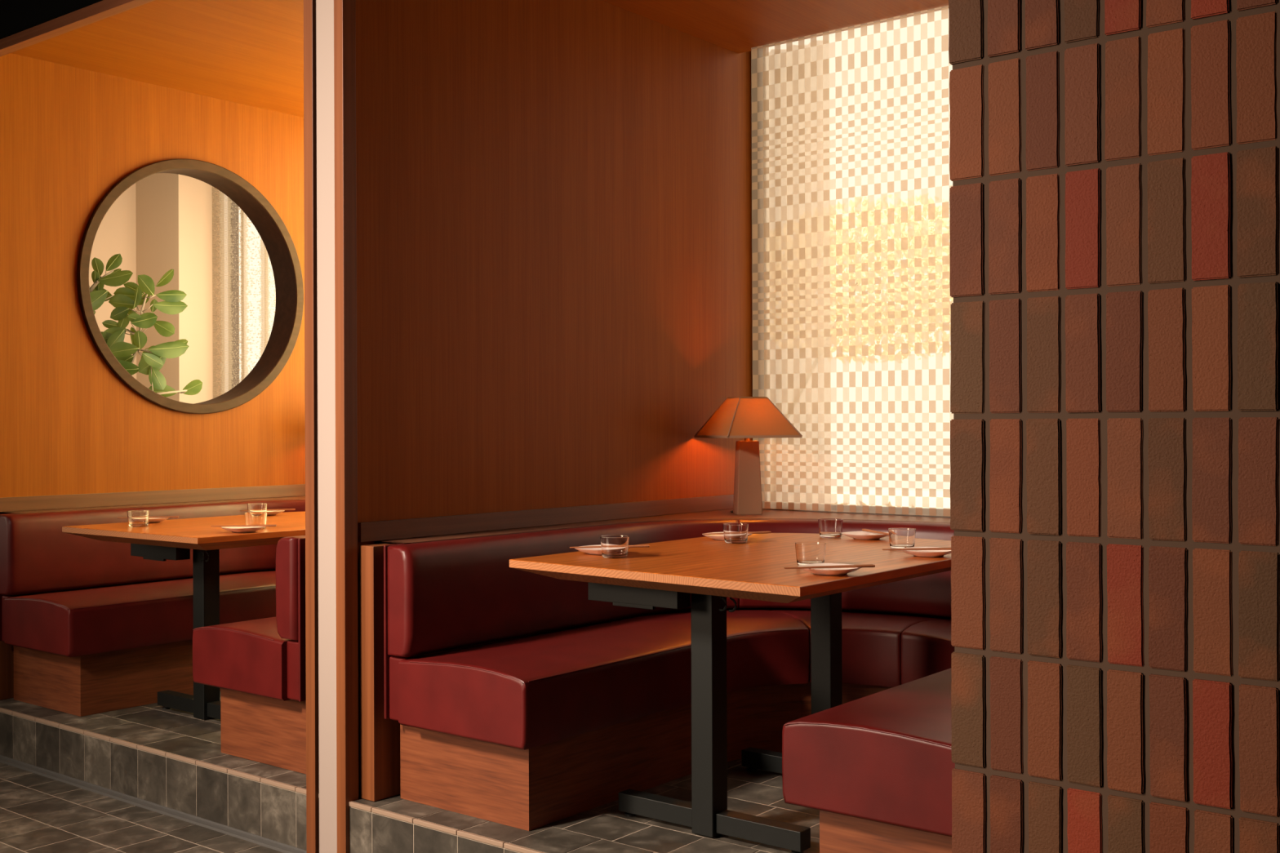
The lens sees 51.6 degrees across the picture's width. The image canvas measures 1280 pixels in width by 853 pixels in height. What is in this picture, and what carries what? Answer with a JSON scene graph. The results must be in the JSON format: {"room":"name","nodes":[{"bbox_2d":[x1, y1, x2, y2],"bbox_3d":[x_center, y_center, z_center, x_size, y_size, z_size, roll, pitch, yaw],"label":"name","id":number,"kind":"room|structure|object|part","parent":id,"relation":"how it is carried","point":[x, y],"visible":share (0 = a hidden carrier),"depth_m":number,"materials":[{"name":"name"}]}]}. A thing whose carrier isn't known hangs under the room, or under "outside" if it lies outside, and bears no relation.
{"room":"restaurant","nodes":[
{"label":"restaurant","id":0,"kind":"room"},
{"bbox_2d":[0,0,102,39],"bbox_3d":[-1.842,-1.853,4.684,2.147,0.682,0.035,0,0,38],"label":"wall header","id":1,"kind":"structure","parent":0,"point":[15,15],"depth_m":5.04,"materials":[{"name":"black paint"}]},
{"bbox_2d":[0,0,154,56],"bbox_3d":[-1.844,-1.492,4.680,2.147,0.041,0.047,0,0,38],"label":"trim","id":2,"kind":"structure","parent":1,"relation":"attached to","point":[101,10],"depth_m":4.87,"materials":[{"name":"brown wood"}]},
{"bbox_2d":[303,0,358,852],"bbox_3d":[-0.922,-0.450,3.959,0.184,3.495,0.057,0,0,38],"label":"partition post","id":3,"kind":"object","parent":1,"relation":"attached to","point":[329,25],"depth_m":3.92,"materials":[{"name":"brown wood"}]},
{"bbox_2d":[88,182,136,379],"bbox_3d":[-3.885,-0.439,7.191,0.100,3.495,2.450,0,0,38],"label":"wall","id":4,"kind":"structure","parent":0,"point":[116,233],"depth_m":8.02,"materials":[{"name":"beige paint"}]},
{"bbox_2d":[0,762,283,852],"bbox_3d":[-2.869,1.330,1.204,11.200,0.051,6.718,0,0,38],"label":"floor","id":5,"kind":"structure","parent":0,"point":[39,814],"depth_m":4.31,"materials":[{"name":"grey tile"}]},
{"bbox_2d":[0,53,305,592],"bbox_3d":[-2.055,-0.446,6.290,0.140,3.495,2.210,0,0,38],"label":"wall","id":6,"kind":"structure","parent":0,"point":[69,425],"depth_m":5.77,"materials":[{"name":"brown wood"}]},
{"bbox_2d":[0,484,305,511],"bbox_3d":[-1.199,0.317,5.498,2.178,0.058,1.988,0,0,38],"label":"trim","id":7,"kind":"structure","parent":6,"relation":"attached to","point":[117,499],"depth_m":5.95,"materials":[{"name":"brown wood"}]},
{"bbox_2d":[76,158,303,413],"bbox_3d":[-2.111,-0.648,6.212,0.170,1.180,1.180,0,0,38],"label":"window","id":8,"kind":"structure","parent":6,"relation":"in","point":[278,243],"depth_m":6.38,"materials":[{"name":"brown wood"}]},
{"bbox_2d":[10,0,303,117],"bbox_3d":[-1.200,-1.577,5.505,2.178,0.050,2.043,0,0,38],"label":"ceiling","id":9,"kind":"structure","parent":0,"point":[248,52],"depth_m":5.44,"materials":[{"name":"brown wood"}]},
{"bbox_2d":[135,173,222,404],"bbox_3d":[-2.809,-0.443,8.099,0.460,3.495,0.310,0,0,38],"label":"wall pier","id":10,"kind":"object","parent":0,"point":[174,211],"visible":0.14,"depth_m":7.94,"materials":[{"name":"beige paint"}]},
{"bbox_2d":[212,186,275,398],"bbox_3d":[-2.054,-0.351,7.570,1.340,3.285,0.093,0,0,38],"label":"curtain","id":11,"kind":"object","parent":10,"relation":"hanging from","point":[226,368],"visible":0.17,"depth_m":7.86,"materials":[{"name":"beige fabric"}]},
{"bbox_2d":[0,691,819,852],"bbox_3d":[-0.246,1.125,4.744,4.885,0.051,2.074,0,0,38],"label":"floor","id":12,"kind":"structure","parent":0,"point":[604,828],"depth_m":3.85,"materials":[{"name":"grey tile"}]},
{"bbox_2d":[0,496,306,773],"bbox_3d":[-1.202,0.725,5.493,2.178,0.756,2.004,0,0,38],"label":"banquette","id":13,"kind":"object","parent":12,"relation":"on","point":[83,652],"visible":0.31,"depth_m":5.21,"materials":[{"name":"leather"}]},
{"bbox_3d":[-2.510,0.770,5.331,0.074,0.186,0.085,0,0,38],"label":"skirt panel","id":14,"kind":"part","parent":13,"relation":"part of","materials":[{"name":"leather"}]},
{"bbox_3d":[-2.555,0.733,5.458,0.062,0.749,0.260,0,0,38],"label":"panel","id":15,"kind":"part","parent":13,"relation":"part of","materials":[{"name":"red leather"}]},
{"bbox_2d":[4,570,275,657],"bbox_3d":[-1.810,0.762,5.667,0.619,0.202,1.522,0,0,38],"label":"seat cushion","id":16,"kind":"object","parent":13,"relation":"on","point":[98,622],"depth_m":5.23,"materials":[{"name":"leather"}]},
{"bbox_2d":[0,499,305,595],"bbox_3d":[-2.045,0.510,5.841,1.506,0.321,0.232,0,0,-45],"label":"backrest cushion","id":17,"kind":"object","parent":13,"relation":"on","point":[36,556],"depth_m":5.51,"materials":[{"name":"leather"}]},
{"bbox_2d":[192,617,290,701],"bbox_3d":[-0.892,0.759,4.940,0.619,0.202,1.522,0,0,38],"label":"seat cushion","id":18,"kind":"object","parent":13,"relation":"on","point":[253,657],"depth_m":4.29,"materials":[{"name":"leather"}]},
{"bbox_2d":[275,535,305,639],"bbox_3d":[-0.671,0.505,4.752,0.232,0.321,1.506,0,0,31],"label":"backrest cushion","id":19,"kind":"object","parent":13,"relation":"on","point":[290,550],"depth_m":4.13,"materials":[{"name":"leather"}]},
{"bbox_3d":[-1.060,0.765,4.182,0.074,0.186,0.085,0,0,38],"label":"skirt panel","id":20,"kind":"part","parent":13,"relation":"part of","materials":[{"name":"leather"}]},
{"bbox_3d":[-0.926,0.727,4.168,0.062,0.749,0.260,0,0,38],"label":"panel","id":21,"kind":"part","parent":13,"relation":"part of","materials":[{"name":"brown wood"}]},
{"bbox_2d":[62,511,305,719],"bbox_3d":[-1.450,0.740,5.248,0.875,0.728,1.273,0,0,38],"label":"dining table","id":22,"kind":"object","parent":12,"relation":"on","point":[172,539],"visible":0.52,"depth_m":4.98,"materials":[{"name":"brown wood"}]},
{"bbox_2d":[127,510,149,527],"bbox_3d":[-1.895,0.348,5.006,0.080,0.058,0.080,0,0,38],"label":"tumbler","id":23,"kind":"object","parent":22,"relation":"on","point":[136,518],"visible":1,"depth_m":4.97,"materials":[{"name":"clear glass"}]},
{"bbox_2d":[148,517,168,523],"bbox_3d":[-1.928,0.368,5.206,0.142,0.018,0.142,0,0,-38],"label":"plate","id":24,"kind":"object","parent":22,"relation":"on","point":[150,520],"visible":0.47,"depth_m":5.17,"materials":[{"name":"beige ceramic"}]},
{"bbox_2d":[117,515,178,518],"bbox_3d":[-1.923,0.356,5.181,0.225,0.006,0.006,0,0,-12],"label":"chopstick","id":25,"kind":"object","parent":24,"relation":"on","point":[170,516],"visible":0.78,"depth_m":5.19,"materials":[{"name":"brown wood"}]},
{"bbox_2d":[221,526,266,533],"bbox_3d":[-1.410,0.366,4.716,0.142,0.018,0.142,0,0,-45],"label":"plate","id":26,"kind":"object","parent":22,"relation":"on","point":[233,529],"visible":0.9,"depth_m":4.68,"materials":[{"name":"beige ceramic"}]},
{"bbox_2d":[210,524,275,526],"bbox_3d":[-1.410,0.354,4.712,0.225,0.006,0.006,0,0,-7],"label":"chopstick","id":27,"kind":"object","parent":26,"relation":"on","point":[243,525],"visible":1,"depth_m":4.71,"materials":[{"name":"brown wood"}]},
{"bbox_2d":[244,512,266,528],"bbox_3d":[-1.412,0.346,4.869,0.080,0.058,0.080,0,0,38],"label":"tumbler","id":28,"kind":"object","parent":22,"relation":"on","point":[251,518],"visible":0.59,"depth_m":4.84,"materials":[{"name":"clear glass"}]},
{"bbox_2d":[247,502,266,512],"bbox_3d":[-1.577,0.347,5.461,0.080,0.058,0.080,0,0,38],"label":"tumbler","id":29,"kind":"object","parent":22,"relation":"on","point":[256,507],"visible":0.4,"depth_m":5.43,"materials":[{"name":"clear glass"}]},
{"bbox_2d":[247,510,284,515],"bbox_3d":[-1.586,0.367,5.621,0.142,0.018,0.142,0,0,-38],"label":"plate","id":30,"kind":"object","parent":22,"relation":"on","point":[268,513],"visible":0.44,"depth_m":5.59,"materials":[{"name":"beige ceramic"}]},
{"bbox_2d":[240,508,295,511],"bbox_3d":[-1.575,0.354,5.609,0.225,0.006,0.006,0,0,-19],"label":"chopstick","id":31,"kind":"object","parent":30,"relation":"on","point":[290,508],"visible":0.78,"depth_m":5.62,"materials":[{"name":"brown wood"}]},
{"bbox_2d":[0,711,520,852],"bbox_3d":[-0.897,1.207,3.960,4.938,0.182,0.052,0,0,38],"label":"step riser","id":32,"kind":"structure","parent":12,"relation":"attached to","point":[272,812],"depth_m":4.36,"materials":[{"name":"grey tile"}]},
{"bbox_2d":[0,755,306,852],"bbox_3d":[-0.905,1.292,3.913,4.885,0.013,0.032,0,0,38],"label":"trim","id":33,"kind":"structure","parent":32,"relation":"attached to","point":[279,846],"depth_m":4.49,"materials":[{"name":"grey metal"}]},
{"bbox_2d":[0,707,544,852],"bbox_3d":[-0.911,1.109,3.941,4.940,0.013,0.012,0,0,38],"label":"trim","id":34,"kind":"structure","parent":32,"relation":"attached to","point":[377,811],"depth_m":4.12,"materials":[{"name":"beige ceramic"}]},
{"bbox_2d":[360,508,955,852],"bbox_3d":[0.628,0.718,4.043,2.178,0.756,2.004,0,0,38],"label":"banquette","id":35,"kind":"object","parent":12,"relation":"on","point":[532,732],"visible":0.5,"depth_m":3.89,"materials":[{"name":"leather"}]},
{"bbox_3d":[-0.725,0.727,4.008,0.062,0.749,0.260,0,0,38],"label":"panel","id":36,"kind":"part","parent":35,"relation":"part of","materials":[{"name":"brown wood"}]},
{"bbox_3d":[-0.680,0.764,3.881,0.074,0.186,0.085,0,0,38],"label":"skirt panel","id":37,"kind":"part","parent":35,"relation":"part of","materials":[{"name":"leather"}]},
{"bbox_2d":[387,519,738,657],"bbox_3d":[-0.215,0.504,4.391,1.506,0.321,0.232,0,0,-45],"label":"backrest cushion","id":38,"kind":"object","parent":35,"relation":"on","point":[444,594],"depth_m":4.07,"materials":[{"name":"leather"}]},
{"bbox_2d":[398,609,809,750],"bbox_3d":[0.020,0.756,4.217,0.619,0.202,1.522,0,0,38],"label":"seat cushion","id":39,"kind":"object","parent":35,"relation":"on","point":[531,692],"depth_m":3.84,"materials":[{"name":"leather"}]},
{"bbox_2d":[693,396,802,514],"bbox_3d":[0.420,0.113,5.177,0.319,0.456,0.319,0,0,-21],"label":"table lamp","id":40,"kind":"object","parent":35,"relation":"on","point":[747,418],"visible":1,"depth_m":5.12,"materials":[{"name":"brown fabric"}]},
{"bbox_3d":[0.419,-0.036,5.177,0.315,0.157,0.315,0,0,-21],"label":"lamp shade","id":41,"kind":"part","parent":40,"relation":"part of","materials":[{"name":"fabric"}]},
{"bbox_2d":[736,519,954,617],"bbox_3d":[0.997,0.499,4.509,1.485,0.321,0.342,0,0,38],"label":"backrest cushion","id":42,"kind":"object","parent":35,"relation":"on","point":[930,594],"depth_m":4.68,"materials":[{"name":"leather"}]},
{"bbox_2d":[771,610,942,687],"bbox_3d":[0.681,0.753,4.601,0.612,0.202,0.447,0,0,38],"label":"seat cushion","id":43,"kind":"object","parent":35,"relation":"on","point":[873,645],"depth_m":4.39,"materials":[{"name":"leather"}]},
{"bbox_2d":[782,668,955,836],"bbox_3d":[0.938,0.753,3.490,0.619,0.202,1.522,0,0,38],"label":"seat cushion","id":44,"kind":"object","parent":35,"relation":"on","point":[885,757],"depth_m":2.90,"materials":[{"name":"leather"}]},
{"bbox_2d":[901,619,954,684],"bbox_3d":[1.160,0.752,4.222,0.612,0.202,0.447,0,0,38],"label":"seat cushion","id":45,"kind":"object","parent":35,"relation":"on","point":[926,648],"depth_m":4.27,"materials":[{"name":"leather"}]},
{"bbox_2d":[509,533,951,852],"bbox_3d":[0.394,0.728,3.772,0.955,0.740,1.318,0,0,38],"label":"dining table","id":46,"kind":"object","parent":12,"relation":"on","point":[700,574],"visible":0.7,"depth_m":3.55,"materials":[{"name":"brown wood"}]},
{"bbox_2d":[575,545,629,555],"bbox_3d":[-0.107,0.350,3.737,0.142,0.018,0.142,0,0,39],"label":"plate","id":47,"kind":"object","parent":46,"relation":"on","point":[592,551],"visible":0.48,"depth_m":3.70,"materials":[{"name":"beige ceramic"}]},
{"bbox_2d":[569,545,649,548],"bbox_3d":[-0.085,0.338,3.716,0.225,0.006,0.006,0,0,-10],"label":"chopstick","id":48,"kind":"object","parent":47,"relation":"on","point":[629,546],"visible":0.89,"depth_m":3.72,"materials":[{"name":"brown wood"}]},
{"bbox_2d":[600,535,629,558],"bbox_3d":[-0.069,0.330,3.634,0.080,0.058,0.080,0,0,38],"label":"tumbler","id":49,"kind":"object","parent":46,"relation":"on","point":[612,546],"visible":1,"depth_m":3.60,"materials":[{"name":"clear glass"}]},
{"bbox_2d":[702,532,751,540],"bbox_3d":[0.276,0.349,4.187,0.142,0.018,0.142,0,0,39],"label":"plate","id":50,"kind":"object","parent":46,"relation":"on","point":[717,537],"visible":0.44,"depth_m":4.16,"materials":[{"name":"beige ceramic"}]},
{"bbox_2d":[703,531,771,534],"bbox_3d":[0.308,0.336,4.168,0.225,0.006,0.006,0,0,-18],"label":"chopstick","id":51,"kind":"object","parent":50,"relation":"on","point":[757,532],"visible":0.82,"depth_m":4.18,"materials":[{"name":"brown wood"}]},
{"bbox_2d":[722,523,748,543],"bbox_3d":[0.295,0.329,4.076,0.080,0.058,0.080,0,0,38],"label":"tumbler","id":52,"kind":"object","parent":46,"relation":"on","point":[734,533],"visible":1,"depth_m":4.04,"materials":[{"name":"clear glass"}]},
{"bbox_2d":[795,542,826,565],"bbox_3d":[0.438,0.329,3.404,0.080,0.058,0.080,0,0,38],"label":"tumbler","id":53,"kind":"object","parent":46,"relation":"on","point":[806,553],"visible":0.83,"depth_m":3.37,"materials":[{"name":"clear glass"}]},
{"bbox_2d":[798,563,862,576],"bbox_3d":[0.461,0.348,3.208,0.142,0.018,0.142,0,0,39],"label":"plate","id":54,"kind":"object","parent":46,"relation":"on","point":[820,571],"visible":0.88,"depth_m":3.18,"materials":[{"name":"beige ceramic"}]},
{"bbox_2d":[783,564,873,568],"bbox_3d":[0.452,0.336,3.170,0.225,0.006,0.006,0,0,-12],"label":"chopstick","id":55,"kind":"object","parent":54,"relation":"on","point":[865,564],"visible":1,"depth_m":3.17,"materials":[{"name":"brown wood"}]},
{"bbox_2d":[784,564,875,568],"bbox_3d":[0.454,0.336,3.162,0.225,0.006,0.006,0,0,-12],"label":"chopstick","id":56,"kind":"object","parent":54,"relation":"on","point":[855,566],"visible":1,"depth_m":3.16,"materials":[{"name":"brown wood"}]},
{"bbox_2d":[817,518,843,537],"bbox_3d":[0.613,0.328,4.261,0.080,0.058,0.080,0,0,38],"label":"tumbler","id":57,"kind":"object","parent":46,"relation":"on","point":[828,527],"visible":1,"depth_m":4.23,"materials":[{"name":"clear glass"}]},
{"bbox_2d":[841,531,888,540],"bbox_3d":[0.718,0.347,4.197,0.142,0.018,0.142,0,0,-38],"label":"plate","id":58,"kind":"object","parent":46,"relation":"on","point":[865,535],"visible":0.9,"depth_m":4.17,"materials":[{"name":"beige ceramic"}]},
{"bbox_2d":[862,528,888,534],"bbox_3d":[0.749,0.334,4.185,0.006,0.006,0.225,0,0,-14],"label":"chopstick","id":59,"kind":"object","parent":58,"relation":"on","point":[864,530],"visible":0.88,"depth_m":4.21,"materials":[{"name":"brown wood"}]},
{"bbox_2d":[888,528,915,548],"bbox_3d":[0.763,0.327,3.859,0.080,0.058,0.080,0,0,38],"label":"tumbler","id":60,"kind":"object","parent":46,"relation":"on","point":[899,538],"visible":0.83,"depth_m":3.83,"materials":[{"name":"clear glass"}]},
{"bbox_2d":[901,546,951,557],"bbox_3d":[0.793,0.347,3.640,0.142,0.018,0.142,0,0,39],"label":"plate","id":61,"kind":"object","parent":46,"relation":"on","point":[923,553],"visible":0.79,"depth_m":3.60,"materials":[{"name":"beige ceramic"}]},
{"bbox_2d":[884,547,934,549],"bbox_3d":[0.771,0.334,3.617,0.225,0.006,0.006,0,0,-6],"label":"chopstick","id":62,"kind":"object","parent":61,"relation":"on","point":[919,548],"visible":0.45,"depth_m":3.62,"materials":[{"name":"brown wood"}]},
{"bbox_2d":[882,547,951,550],"bbox_3d":[0.772,0.334,3.608,0.225,0.006,0.006,0,0,-6],"label":"chopstick","id":63,"kind":"object","parent":61,"relation":"on","point":[935,548],"visible":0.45,"depth_m":3.61,"materials":[{"name":"brown wood"}]},
{"bbox_2d":[355,0,752,796],"bbox_3d":[-0.230,-0.452,4.844,0.155,3.495,2.210,0,0,38],"label":"wall","id":64,"kind":"structure","parent":0,"point":[553,197],"depth_m":4.58,"materials":[{"name":"brown wood"}]},
{"bbox_2d":[358,494,733,542],"bbox_3d":[0.631,0.310,4.048,2.178,0.058,1.988,0,0,38],"label":"trim","id":65,"kind":"structure","parent":64,"relation":"attached to","point":[368,531],"depth_m":4.51,"materials":[{"name":"brown wood"}]},
{"bbox_2d":[601,0,948,53],"bbox_3d":[0.630,-1.583,4.055,2.178,0.050,2.043,0,0,38],"label":"ceiling","id":66,"kind":"structure","parent":0,"point":[738,26],"depth_m":5.02,"materials":[{"name":"brown wood"}]},
{"bbox_2d":[741,608,951,619],"bbox_3d":[1.321,-0.458,4.923,2.180,3.495,0.160,0,0,38],"label":"wall","id":67,"kind":"structure","parent":0,"point":[742,609],"depth_m":5.17,"materials":[{"name":"brown wood"}]},
{"bbox_2d":[761,40,831,510],"bbox_3d":[0.630,-0.609,5.411,0.311,1.891,0.044,0,0,38],"label":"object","id":68,"kind":"object","parent":67,"relation":"hanging from","point":[825,46],"visible":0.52,"depth_m":5.40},
{"bbox_2d":[751,48,942,515],"bbox_3d":[1.342,-0.749,4.950,2.176,2.210,0.050,0,0,38],"label":"window","id":69,"kind":"structure","parent":67,"relation":"in","point":[754,61],"depth_m":5.59,"materials":[{"name":"brown metal"}]},
{"bbox_2d":[751,6,953,517],"bbox_3d":[1.270,-0.611,4.799,2.066,1.894,0.008,0,0,38],"label":"screen","id":70,"kind":"object","parent":69,"relation":"attached to","point":[944,11],"visible":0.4,"depth_m":5.14,"materials":[{"name":"beige fabric"}]},
{"bbox_2d":[762,506,942,517],"bbox_3d":[1.290,0.347,4.880,2.178,0.020,0.126,0,0,38],"label":"window sill","id":71,"kind":"structure","parent":67,"relation":"attached to","point":[762,507],"depth_m":5.21,"materials":[{"name":"brown wood"}]},
{"bbox_2d":[948,0,1279,852],"bbox_3d":[0.957,-0.456,2.187,0.795,3.494,0.362,0,0,38],"label":"wall pillar","id":72,"kind":"structure","parent":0,"point":[1114,165],"depth_m":2.12,"materials":[{"name":"brown brick"}]},
{"bbox_3d":[-3.267,1.331,7.292,3.014,0.051,2.332,0,0,38],"label":"floor","id":73,"kind":"structure","parent":0,"visible":0},
{"bbox_2d":[88,253,202,397],"bbox_3d":[-2.717,0.183,7.098,0.657,2.241,0.431,0,0,38],"label":"ficus plant","id":74,"kind":"object","parent":73,"relation":"on","point":[125,300],"visible":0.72,"depth_m":7.11,"materials":[{"name":"green plant"}]},
{"bbox_3d":[-1.947,-0.447,7.678,1.414,3.495,0.100,0,0,38],"label":"wall","id":75,"kind":"structure","parent":0,"visible":0},
{"bbox_2d":[230,200,239,388],"bbox_3d":[-2.019,-0.493,7.728,1.220,2.597,0.050,0,0,38],"label":"window","id":76,"kind":"structure","parent":75,"relation":"in","point":[236,218],"depth_m":8.08,"materials":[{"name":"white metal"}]},
{"label":"outside","id":77,"kind":"structure","parent":0,"visible":0},
{"bbox_2d":[831,488,950,508],"bbox_3d":[8.016,1.393,13.333,24.000,0.050,21.150,0,0,38],"label":"ground","id":78,"kind":"structure","parent":77,"point":[932,500],"depth_m":25.37,"materials":[{"name":"beige"}]},
{"bbox_2d":[831,501,915,507],"bbox_3d":[1.267,0.923,7.937,1.882,0.956,1.014,0,0,38],"label":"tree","id":79,"kind":"object","parent":78,"relation":"on","point":[864,504],"visible":0.02,"depth_m":7.93,"materials":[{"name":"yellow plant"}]},
{"bbox_2d":[830,193,953,364],"bbox_3d":[1.733,-0.141,9.607,2.303,3.069,1.638,0,0,38],"label":"tree","id":80,"kind":"object","parent":78,"relation":"on","point":[945,250],"visible":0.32,"depth_m":9.24,"materials":[{"name":"yellow plant"}]}
]}

